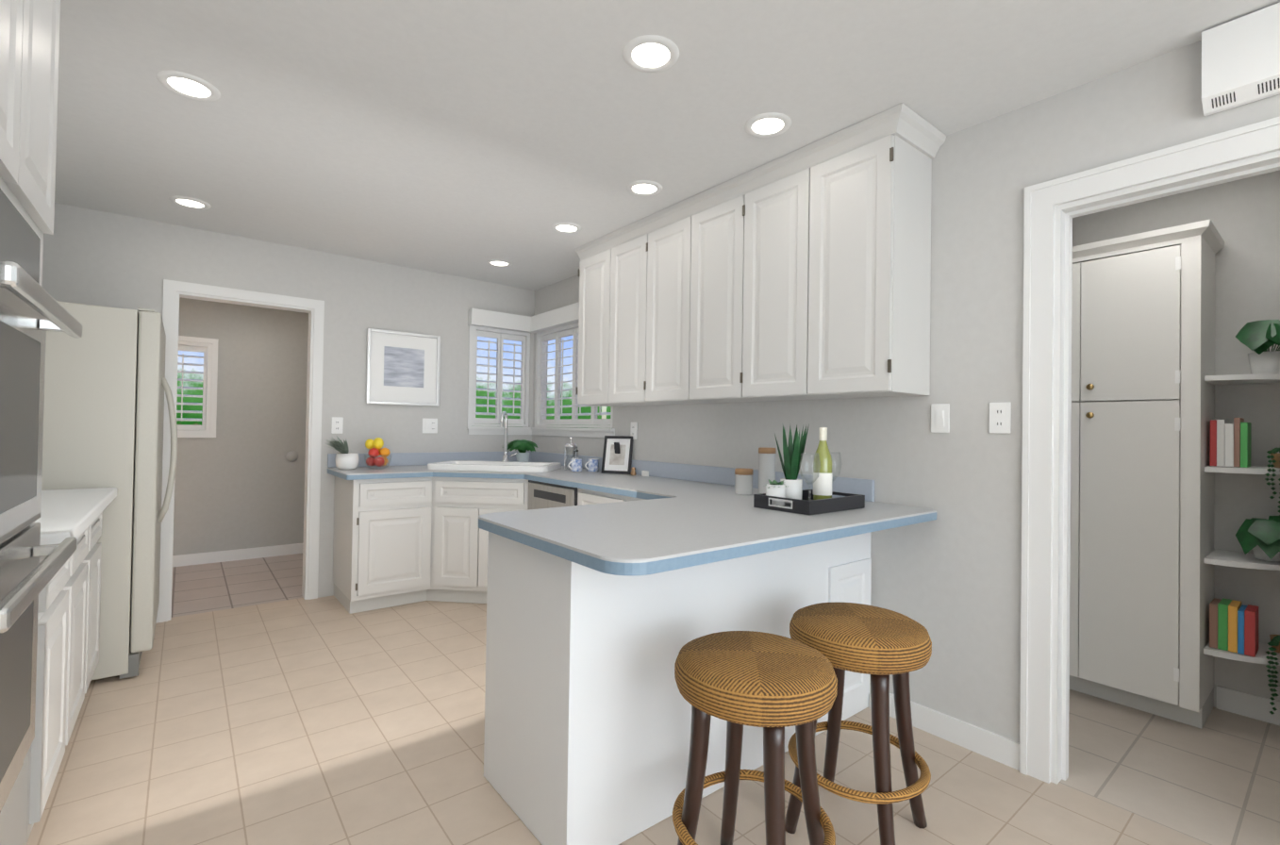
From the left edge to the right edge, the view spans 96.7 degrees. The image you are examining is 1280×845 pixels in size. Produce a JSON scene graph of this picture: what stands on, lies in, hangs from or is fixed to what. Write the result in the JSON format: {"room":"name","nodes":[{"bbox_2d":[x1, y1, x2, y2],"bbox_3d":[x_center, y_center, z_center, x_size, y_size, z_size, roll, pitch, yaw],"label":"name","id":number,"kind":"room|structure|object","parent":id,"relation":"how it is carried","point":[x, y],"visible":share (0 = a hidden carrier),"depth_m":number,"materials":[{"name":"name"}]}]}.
{"room":"kitchen","nodes":[
{"label":"kitchen","id":0,"kind":"room"},
{"bbox_2d":[172,297,308,555],"bbox_3d":[-4.252,0.060,4.612,3.500,2.300,0.132,1,-1,-39],"label":"wall","id":1,"kind":"structure","parent":0,"point":[240,481],"depth_m":5.12,"materials":[{"name":"paint"}]},
{"bbox_2d":[176,335,218,437],"bbox_3d":[-4.036,-0.305,4.758,0.805,0.860,0.106,1,-1,-39],"label":"window frame","id":2,"kind":"structure","parent":1,"relation":"attached to","point":[208,349],"depth_m":4.94,"materials":[{"name":"white wood"}]},
{"bbox_2d":[172,543,303,566],"bbox_3d":[-4.231,1.162,4.552,3.500,0.095,0.012,1,-1,-39],"label":"baseboard","id":3,"kind":"structure","parent":1,"relation":"attached to","point":[179,560],"depth_m":5.06,"materials":[{"name":"white wood"}]},
{"bbox_2d":[41,202,534,598],"bbox_3d":[-2.289,0.014,4.064,3.560,2.440,0.120,1,-1,-39],"label":"wall","id":4,"kind":"structure","parent":0,"point":[95,257],"depth_m":4.06,"materials":[{"name":"paint"}]},
{"bbox_2d":[155,279,324,623],"bbox_3d":[-2.630,0.179,3.791,0.872,2.092,0.148,1,-1,-39],"label":"door frame","id":5,"kind":"structure","parent":4,"relation":"attached to","point":[174,290],"depth_m":3.85,"materials":[{"name":"white wood"}]},
{"bbox_2d":[331,416,343,433],"bbox_3d":[-2.166,0.021,4.075,0.072,0.117,0.009,1,-1,-39],"label":"outlet","id":6,"kind":"object","parent":4,"relation":"attached to","point":[337,424],"visible":1,"depth_m":4.07,"materials":[{"name":"white plastic"}]},
{"bbox_2d":[365,328,440,406],"bbox_3d":[-1.801,-0.412,4.356,0.534,0.557,0.025,1,-1,-39],"label":"picture frame","id":7,"kind":"object","parent":4,"relation":"attached to","point":[368,369],"visible":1,"depth_m":4.32,"materials":[{"name":"silver metal"}]},
{"bbox_2d":[369,332,436,403],"bbox_3d":[-1.806,-0.412,4.362,0.490,0.513,0.008,1,-1,-39],"label":"mat","id":8,"kind":"object","parent":7,"relation":"attached to","point":[379,390],"visible":0.71,"depth_m":4.34,"materials":[{"name":"white paper"}]},
{"bbox_2d":[383,346,424,387],"bbox_3d":[-1.803,-0.422,4.359,0.294,0.297,0.002,1,-1,-39],"label":"framed art","id":9,"kind":"object","parent":8,"relation":"attached to","point":[404,367],"visible":1,"depth_m":4.36},
{"bbox_2d":[422,418,437,432],"bbox_3d":[-1.652,0.026,4.485,0.118,0.117,0.011,1,-1,-39],"label":"switch plate","id":10,"kind":"object","parent":4,"relation":"attached to","point":[429,425],"visible":1,"depth_m":4.48,"materials":[{"name":"white plastic"}]},
{"bbox_2d":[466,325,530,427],"bbox_3d":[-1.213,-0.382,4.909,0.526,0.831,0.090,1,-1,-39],"label":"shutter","id":11,"kind":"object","parent":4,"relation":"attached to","point":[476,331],"depth_m":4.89,"materials":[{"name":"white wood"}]},
{"bbox_2d":[26,553,1279,844],"bbox_3d":[0.208,1.304,2.437,7.800,0.100,9.100,1,-1,-39],"label":"floor","id":12,"kind":"structure","parent":0,"point":[317,722],"depth_m":2.10,"materials":[{"name":"tile"}]},
{"bbox_2d":[0,0,56,844],"bbox_3d":[-1.330,-0.006,0.725,0.643,2.426,0.948,1,-1,-39],"label":"tall cabinet","id":13,"kind":"object","parent":12,"relation":"on","point":[29,47],"depth_m":1.21,"materials":[{"name":"white wood"}]},
{"bbox_2d":[26,540,79,842],"bbox_3d":[-1.992,0.770,1.512,0.623,0.873,0.465,1,-1,-39],"label":"base cabinet","id":14,"kind":"object","parent":12,"relation":"on","point":[68,629],"depth_m":1.67,"materials":[{"name":"white wood"}]},
{"bbox_2d":[34,487,116,544],"bbox_3d":[-2.257,0.314,1.895,0.669,0.038,1.396,1,-1,-39],"label":"countertop","id":15,"kind":"structure","parent":14,"relation":"on","point":[64,513],"depth_m":1.98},
{"bbox_2d":[41,0,71,590],"bbox_3d":[-1.725,-0.006,1.219,0.643,2.426,0.317,1,-1,-39],"label":"tall cabinet","id":16,"kind":"object","parent":12,"relation":"on","point":[59,319],"depth_m":1.22,"materials":[{"name":"white wood"}]},
{"bbox_2d":[75,525,94,721],"bbox_3d":[-2.282,0.770,1.876,0.623,0.873,0.466,1,-1,-39],"label":"base cabinet","id":17,"kind":"object","parent":12,"relation":"on","point":[85,606],"depth_m":2.19,"materials":[{"name":"white wood"}]},
{"bbox_2d":[90,506,106,680],"bbox_3d":[-2.573,0.769,2.239,0.623,0.873,0.465,1,-1,-39],"label":"base cabinet","id":18,"kind":"object","parent":12,"relation":"on","point":[94,654],"depth_m":2.50,"materials":[{"name":"white wood"}]},
{"bbox_2d":[41,301,177,681],"bbox_3d":[-2.890,0.322,2.877,0.851,1.752,0.895,1,-1,-39],"label":"refrigerator","id":19,"kind":"object","parent":12,"relation":"on","point":[106,385],"visible":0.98,"depth_m":2.66,"materials":[{"name":"metal"}]},
{"bbox_2d":[332,476,429,614],"bbox_3d":[-1.808,0.802,3.986,0.495,0.873,0.597,1,-1,-39],"label":"base cabinet","id":20,"kind":"object","parent":12,"relation":"on","point":[381,542],"depth_m":3.75,"materials":[{"name":"white wood"}]},
{"bbox_2d":[429,510,482,603],"bbox_3d":[-1.049,0.817,4.286,1.067,0.873,1.077,1,-1,-39],"label":"base cabinet","id":21,"kind":"object","parent":12,"relation":"on","point":[455,548],"depth_m":3.89,"materials":[{"name":"white wood"}]},
{"bbox_2d":[482,532,836,844],"bbox_3d":[0.119,0.810,2.159,1.235,0.873,0.563,1,-1,-39],"label":"base cabinet","id":22,"kind":"object","parent":12,"relation":"on","point":[588,720],"depth_m":1.74,"materials":[{"name":"white wood"}]},
{"bbox_2d":[327,461,936,581],"bbox_3d":[-0.501,0.356,3.174,1.617,0.038,3.497,1,-1,-39],"label":"countertop","id":23,"kind":"structure","parent":22,"relation":"on","point":[623,527],"depth_m":2.12,"materials":[{"name":"laminate"}]},
{"bbox_2d":[325,436,359,469],"bbox_3d":[-2.039,0.205,3.872,0.239,0.231,0.332,1,-1,-39],"label":"herb pot","id":24,"kind":"object","parent":23,"relation":"on","point":[344,459],"visible":1,"depth_m":3.85,"materials":[{"name":"white ceramic"}]},
{"bbox_2d":[364,437,391,468],"bbox_3d":[-1.848,0.216,4.019,0.180,0.217,0.180,1,-1,-39],"label":"fruit bowl","id":25,"kind":"object","parent":23,"relation":"on","point":[374,446],"visible":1,"depth_m":3.99,"materials":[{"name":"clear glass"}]},
{"bbox_2d":[426,460,561,472],"bbox_3d":[-1.056,0.319,4.185,0.905,0.041,0.905,1,-1,-39],"label":"sink","id":26,"kind":"object","parent":23,"relation":"in","point":[452,466],"depth_m":3.97,"materials":[{"name":"white ceramic"}]},
{"bbox_2d":[499,410,518,462],"bbox_3d":[-1.017,0.106,4.358,0.151,0.388,0.104,1,-1,-39],"label":"faucet","id":27,"kind":"object","parent":23,"relation":"on","point":[505,457],"depth_m":4.36,"materials":[{"name":"silver metal"}]},
{"bbox_2d":[501,439,538,462],"bbox_3d":[-0.980,0.242,4.620,0.247,0.207,0.252,1,-1,-39],"label":"potted plant","id":28,"kind":"object","parent":23,"relation":"on","point":[523,446],"visible":0.96,"depth_m":4.61,"materials":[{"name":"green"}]},
{"bbox_2d":[564,436,578,470],"bbox_3d":[-0.490,0.226,4.121,0.100,0.243,0.134,1,-1,-39],"label":"press","id":29,"kind":"object","parent":23,"relation":"on","point":[574,450],"visible":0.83,"depth_m":4.10,"materials":[{"name":"clear glass"}]},
{"bbox_2d":[567,458,581,472],"bbox_3d":[-0.451,0.301,3.999,0.080,0.090,0.104,1,-1,12],"label":"mug","id":30,"kind":"object","parent":23,"relation":"on","point":[575,463],"depth_m":3.98,"materials":[{"name":"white ceramic"}]},
{"bbox_2d":[584,458,598,472],"bbox_3d":[-0.335,0.303,4.014,0.080,0.090,0.104,1,-1,12],"label":"mug","id":31,"kind":"object","parent":23,"relation":"on","point":[591,463],"depth_m":3.99,"materials":[{"name":"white ceramic"}]},
{"bbox_2d":[601,435,633,474],"bbox_3d":[-0.155,0.222,3.915,0.210,0.257,0.066,1,-1,19],"label":"framed picture","id":32,"kind":"object","parent":23,"relation":"on","point":[617,455],"visible":1,"depth_m":3.91,"materials":[{"name":"black paint"}]},
{"bbox_2d":[608,444,626,465],"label":"print","id":33,"kind":"object","parent":32,"relation":"attached to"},
{"bbox_2d":[631,466,648,476],"bbox_3d":[-0.006,0.323,3.737,0.040,0.054,0.160,1,-1,-39],"label":"ornament","id":34,"kind":"object","parent":23,"relation":"on","point":[643,473],"visible":1,"depth_m":3.74,"materials":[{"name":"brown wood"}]},
{"bbox_2d":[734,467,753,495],"bbox_3d":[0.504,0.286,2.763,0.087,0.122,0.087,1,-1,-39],"label":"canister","id":35,"kind":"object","parent":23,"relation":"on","point":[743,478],"depth_m":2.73,"materials":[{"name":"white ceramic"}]},
{"bbox_2d":[734,447,776,495],"bbox_3d":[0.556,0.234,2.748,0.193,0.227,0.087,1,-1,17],"label":"canisters","id":36,"kind":"object","parent":23,"relation":"on","point":[743,481],"visible":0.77,"depth_m":2.71,"materials":[{"name":"white ceramic"}]},
{"bbox_2d":[753,489,864,515],"bbox_3d":[0.688,0.318,2.308,0.380,0.052,0.260,1,-1,-39],"label":"tray","id":37,"kind":"object","parent":23,"relation":"on","point":[805,506],"visible":0.85,"depth_m":2.21,"materials":[{"name":"black paint"}]},
{"bbox_2d":[765,479,786,505],"bbox_3d":[0.546,0.280,2.284,0.102,0.104,0.099,1,-1,-39],"label":"succulent","id":38,"kind":"object","parent":37,"relation":"on","point":[773,488],"visible":0.83,"depth_m":2.25,"materials":[{"name":"white ceramic"}]},
{"bbox_2d":[768,498,792,509],"bbox_3d":[0.540,0.310,2.190,0.003,0.032,0.112,1,-1,-39],"label":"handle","id":39,"kind":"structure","parent":37,"relation":"attached to","point":[780,506],"depth_m":2.19,"materials":[{"name":"silver metal"}]},
{"bbox_2d":[774,424,809,504],"bbox_3d":[0.633,0.168,2.370,0.157,0.333,0.136,1,-1,-39],"label":"potted plant","id":40,"kind":"object","parent":37,"relation":"on","point":[791,463],"visible":0.85,"depth_m":2.34,"materials":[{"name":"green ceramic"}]},
{"bbox_2d":[799,452,820,500],"bbox_3d":[0.656,0.225,2.199,0.080,0.215,0.080,1,-1,-39],"label":"glass","id":41,"kind":"object","parent":37,"relation":"on","point":[819,461],"visible":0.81,"depth_m":2.19,"materials":[{"name":"clear glass"}]},
{"bbox_2d":[813,427,832,499],"bbox_3d":[0.734,0.177,2.287,0.075,0.316,0.075,1,-1,-39],"label":"bottle","id":42,"kind":"object","parent":37,"relation":"on","point":[822,486],"visible":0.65,"depth_m":2.26,"materials":[{"name":"green glass"}]},
{"bbox_2d":[830,451,841,495],"bbox_3d":[0.790,0.229,2.351,0.080,0.215,0.080,1,-1,-39],"label":"glass","id":43,"kind":"object","parent":37,"relation":"on","point":[839,467],"visible":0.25,"depth_m":2.34,"materials":[{"name":"clear glass"}]},
{"bbox_2d":[672,631,837,844],"bbox_3d":[0.291,0.919,1.472,0.411,0.652,0.411,1,-1,-39],"label":"stool","id":44,"kind":"object","parent":12,"relation":"on","point":[772,686],"visible":1,"depth_m":1.41,"materials":[{"name":"brown wicker"}]},
{"bbox_2d":[836,532,871,720],"bbox_3d":[0.731,0.825,2.648,0.332,0.873,0.563,1,-1,-39],"label":"base cabinet","id":45,"kind":"object","parent":12,"relation":"on","point":[854,560],"depth_m":2.45,"materials":[{"name":"white wood"}]},
{"bbox_2d":[784,602,931,844],"bbox_3d":[0.672,0.929,1.764,0.411,0.652,0.411,1,-1,-39],"label":"stool","id":46,"kind":"object","parent":12,"relation":"on","point":[879,645],"visible":0.83,"depth_m":1.65,"materials":[{"name":"brown wicker"}]},
{"bbox_2d":[1069,245,1077,690],"bbox_3d":[2.104,0.229,2.920,0.411,2.113,0.345,1,-1,-39],"label":"tall cabinet","id":47,"kind":"object","parent":12,"relation":"on","point":[1074,248],"depth_m":2.68,"materials":[{"name":"white wood"}]},
{"bbox_2d":[1073,219,1220,729],"bbox_3d":[2.337,0.230,2.629,0.411,2.113,0.402,1,-1,-39],"label":"tall cabinet","id":48,"kind":"object","parent":12,"relation":"on","point":[1141,573],"depth_m":2.49,"materials":[{"name":"white wood"}]},
{"bbox_2d":[54,0,1279,290],"bbox_3d":[0.016,-1.254,1.220,3.560,0.100,7.440,1,-1,-39],"label":"ceiling","id":49,"kind":"structure","parent":0,"point":[462,138],"depth_m":2.10,"materials":[{"name":"paint"}]},
{"bbox_2d":[156,69,220,101],"bbox_3d":[-1.634,-1.215,2.065,0.184,0.008,0.184,1,-1,-39],"label":"recessed light","id":50,"kind":"object","parent":49,"relation":"in","point":[188,85],"visible":1,"depth_m":2.06,"materials":[{"name":"white plastic"}]},
{"bbox_2d":[168,195,210,209],"bbox_3d":[-2.494,-1.216,3.157,0.184,0.008,0.184,1,-1,-39],"label":"recessed light","id":51,"kind":"object","parent":49,"relation":"in","point":[189,202],"visible":1,"depth_m":3.15,"materials":[{"name":"white plastic"}]},
{"bbox_2d":[486,259,512,266],"bbox_3d":[-1.044,-1.181,4.226,0.184,0.008,0.184,1,-1,-39],"label":"recessed light","id":52,"kind":"object","parent":49,"relation":"in","point":[499,262],"visible":1,"depth_m":4.21,"materials":[{"name":"white"}]},
{"bbox_2d":[551,222,581,232],"bbox_3d":[-0.446,-1.180,3.462,0.184,0.008,0.184,1,-1,-39],"label":"recessed light","id":53,"kind":"object","parent":49,"relation":"in","point":[566,227],"visible":1,"depth_m":3.45,"materials":[{"name":"white"}]},
{"bbox_2d":[626,180,662,196],"bbox_3d":[0.022,-1.180,2.876,0.184,0.008,0.184,1,-1,-39],"label":"recessed light","id":54,"kind":"object","parent":49,"relation":"in","point":[644,188],"visible":1,"depth_m":2.87,"materials":[{"name":"white plastic"}]},
{"bbox_2d":[622,34,679,72],"bbox_3d":[0.036,-1.192,1.850,0.184,0.008,0.184,1,-1,-39],"label":"recessed light","id":55,"kind":"object","parent":49,"relation":"in","point":[651,53],"visible":1,"depth_m":1.84,"materials":[{"name":"white plastic"}]},
{"bbox_2d":[744,112,791,137],"bbox_3d":[0.509,-1.180,2.266,0.184,0.008,0.184,1,-1,-39],"label":"recessed light","id":56,"kind":"object","parent":49,"relation":"in","point":[767,124],"visible":1,"depth_m":2.26,"materials":[{"name":"white"}]},
{"bbox_2d":[531,40,1279,742],"bbox_3d":[1.340,0.049,2.278,0.120,2.440,7.200,1,-1,-39],"label":"wall","id":57,"kind":"structure","parent":0,"point":[949,578],"depth_m":2.24,"materials":[{"name":"paint"}]},
{"bbox_2d":[466,301,615,437],"bbox_3d":[-0.788,-0.409,4.449,0.699,1.030,1.339,1,-1,-39],"label":"window shutters","id":58,"kind":"object","parent":57,"relation":"attached to","point":[556,324],"visible":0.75,"depth_m":4.80,"materials":[{"name":"white wood"}]},
{"bbox_2d":[575,234,617,406],"bbox_3d":[-0.179,-0.646,3.838,0.326,1.058,0.367,1,-1,-39],"label":"upper cabinet","id":59,"kind":"object","parent":57,"relation":"attached to","point":[590,390],"depth_m":3.74,"materials":[{"name":"white wood"}]},
{"bbox_2d":[327,450,875,502],"bbox_3d":[-0.586,0.288,3.288,1.612,0.098,3.212,1,-1,-39],"label":"backsplash","id":60,"kind":"structure","parent":57,"relation":"attached to","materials":[{"name":"laminate"}]},
{"bbox_2d":[606,219,660,406],"bbox_3d":[0.050,-0.645,3.551,0.326,1.058,0.367,1,-1,-39],"label":"upper cabinet","id":61,"kind":"object","parent":57,"relation":"attached to","point":[624,246],"depth_m":3.47,"materials":[{"name":"white wood"}]},
{"bbox_2d":[630,422,637,439],"bbox_3d":[-0.043,0.056,3.900,0.009,0.117,0.072,1,-1,-39],"label":"electrical outlet plate","id":62,"kind":"object","parent":57,"relation":"attached to","point":[634,430],"visible":0.9,"depth_m":3.89,"materials":[{"name":"white plastic"}]},
{"bbox_2d":[640,200,685,404],"bbox_3d":[0.278,-0.645,3.265,0.326,1.058,0.366,1,-1,-39],"label":"upper cabinet","id":63,"kind":"object","parent":57,"relation":"attached to","point":[663,339],"depth_m":3.18,"materials":[{"name":"white wood"}]},
{"bbox_2d":[685,178,764,404],"bbox_3d":[0.507,-0.645,2.978,0.326,1.058,0.367,1,-1,-39],"label":"upper cabinet","id":64,"kind":"object","parent":57,"relation":"attached to","point":[711,216],"depth_m":2.89,"materials":[{"name":"white wood"}]},
{"bbox_2d":[738,148,810,400],"bbox_3d":[0.736,-0.645,2.692,0.326,1.058,0.367,1,-1,-39],"label":"upper cabinet","id":65,"kind":"object","parent":57,"relation":"attached to","point":[801,273],"depth_m":2.60,"materials":[{"name":"white wood"}]},
{"bbox_2d":[802,106,938,399],"bbox_3d":[0.965,-0.645,2.405,0.326,1.058,0.367,1,-1,-39],"label":"upper cabinet","id":66,"kind":"object","parent":57,"relation":"attached to","point":[867,185],"depth_m":2.28,"materials":[{"name":"white wood"}]},
{"bbox_2d":[930,403,949,432],"bbox_3d":[1.222,-0.018,2.318,0.011,0.117,0.072,1,-1,-39],"label":"switch plate","id":67,"kind":"object","parent":57,"relation":"attached to","point":[939,418],"visible":1,"depth_m":2.31,"materials":[{"name":"white plastic"}]},
{"bbox_2d":[868,686,1019,770],"bbox_3d":[1.205,1.220,2.303,0.013,0.095,0.585,1,-1,-39],"label":"baseboard","id":68,"kind":"structure","parent":57,"relation":"attached to","point":[993,746],"depth_m":2.22,"materials":[{"name":"white wood"}]},
{"bbox_2d":[989,401,1011,433],"bbox_3d":[1.358,-0.017,2.149,0.009,0.117,0.072,1,-1,-39],"label":"electrical outlet plate","id":69,"kind":"object","parent":57,"relation":"attached to","point":[1000,418],"visible":1,"depth_m":2.15,"materials":[{"name":"white plastic"}]},
{"bbox_2d":[1019,116,1279,784],"bbox_3d":[1.753,0.205,1.751,0.162,2.128,0.956,1,-1,-39],"label":"door frame","id":70,"kind":"structure","parent":57,"relation":"attached to","point":[1053,207],"depth_m":2.02,"materials":[{"name":"white wood"}]},
{"bbox_2d":[1201,2,1279,116],"bbox_3d":[1.755,-1.048,1.645,0.059,0.232,0.183,1,-1,-39],"label":"vent unit","id":71,"kind":"object","parent":57,"relation":"attached to","point":[1240,60],"visible":0.98,"depth_m":1.64,"materials":[{"name":"white plastic"}]},
{"bbox_2d":[1072,170,1279,707],"bbox_3d":[2.706,0.074,2.602,0.120,2.440,4.000,1,-1,-39],"label":"wall","id":72,"kind":"structure","parent":0,"point":[1243,215],"depth_m":2.54,"materials":[{"name":"paint"}]},
{"bbox_2d":[1203,373,1279,665],"bbox_3d":[2.598,0.391,2.378,0.310,1.172,0.310,1,-1,-39],"label":"corner shelf unit","id":73,"kind":"object","parent":72,"relation":"attached to","point":[1228,558],"visible":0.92,"depth_m":2.36,"materials":[{"name":"white wood"}]},
{"bbox_2d":[1210,417,1251,467],"bbox_3d":[2.509,0.084,2.419,0.140,0.204,0.110,1,-1,-39],"label":"books","id":74,"kind":"object","parent":73,"relation":"on","point":[1230,444],"visible":1,"depth_m":2.38,"materials":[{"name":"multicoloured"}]},
{"bbox_2d":[1209,598,1258,657],"bbox_3d":[2.504,0.857,2.401,0.140,0.187,0.132,1,-1,-39],"label":"books","id":75,"kind":"object","parent":73,"relation":"on","point":[1233,626],"visible":1,"depth_m":2.36,"materials":[{"name":"multicoloured paper"}]},
{"bbox_2d":[1235,319,1279,374],"bbox_3d":[2.643,-0.309,2.351,0.259,0.224,0.246,1,-1,-39],"label":"potted plant","id":76,"kind":"object","parent":73,"relation":"on","point":[1259,338],"visible":0.81,"depth_m":2.35,"materials":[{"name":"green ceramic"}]},
{"bbox_2d":[1235,515,1279,562],"bbox_3d":[2.607,0.477,2.341,0.239,0.190,0.212,1,-1,-39],"label":"potted plant","id":77,"kind":"object","parent":73,"relation":"on","point":[1260,538],"visible":1,"depth_m":2.33,"materials":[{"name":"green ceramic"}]},
{"bbox_2d":[1264,448,1279,516],"bbox_3d":[2.684,0.251,2.313,0.330,0.297,0.180,1,-1,-39],"label":"potted plant","id":78,"kind":"object","parent":73,"relation":"on","point":[1274,456],"visible":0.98,"depth_m":2.28,"materials":[{"name":"green plant"}]},
{"bbox_2d":[1265,634,1279,714],"bbox_3d":[2.670,1.016,2.300,0.312,0.297,0.176,1,-1,-39],"label":"potted plant","id":79,"kind":"object","parent":73,"relation":"on","point":[1274,643],"visible":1,"depth_m":2.27,"materials":[{"name":"green plant"}]},
{"bbox_2d":[1216,685,1279,726],"bbox_3d":[3.248,1.243,1.782,0.012,0.100,2.040,1,-1,-39],"label":"baseboard","id":80,"kind":"structure","parent":72,"relation":"attached to","point":[1246,705],"depth_m":2.50,"materials":[{"name":"white wood"}]},
{"label":"outside","id":81,"kind":"structure","parent":0,"visible":0},
{"bbox_2d":[176,350,207,425],"bbox_3d":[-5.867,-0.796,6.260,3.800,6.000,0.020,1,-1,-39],"label":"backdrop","id":82,"kind":"structure","parent":81,"point":[194,360],"depth_m":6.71,"materials":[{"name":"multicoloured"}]},
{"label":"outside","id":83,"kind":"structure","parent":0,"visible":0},
{"bbox_2d":[475,335,601,428],"bbox_3d":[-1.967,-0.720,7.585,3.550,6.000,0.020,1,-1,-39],"label":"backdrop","id":84,"kind":"structure","parent":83,"point":[550,372],"depth_m":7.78,"materials":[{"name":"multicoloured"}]},
{"bbox_2d":[606,406,610,418],"bbox_3d":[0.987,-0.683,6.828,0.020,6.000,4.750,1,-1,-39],"label":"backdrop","id":85,"kind":"structure","parent":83,"point":[607,410],"depth_m":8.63,"materials":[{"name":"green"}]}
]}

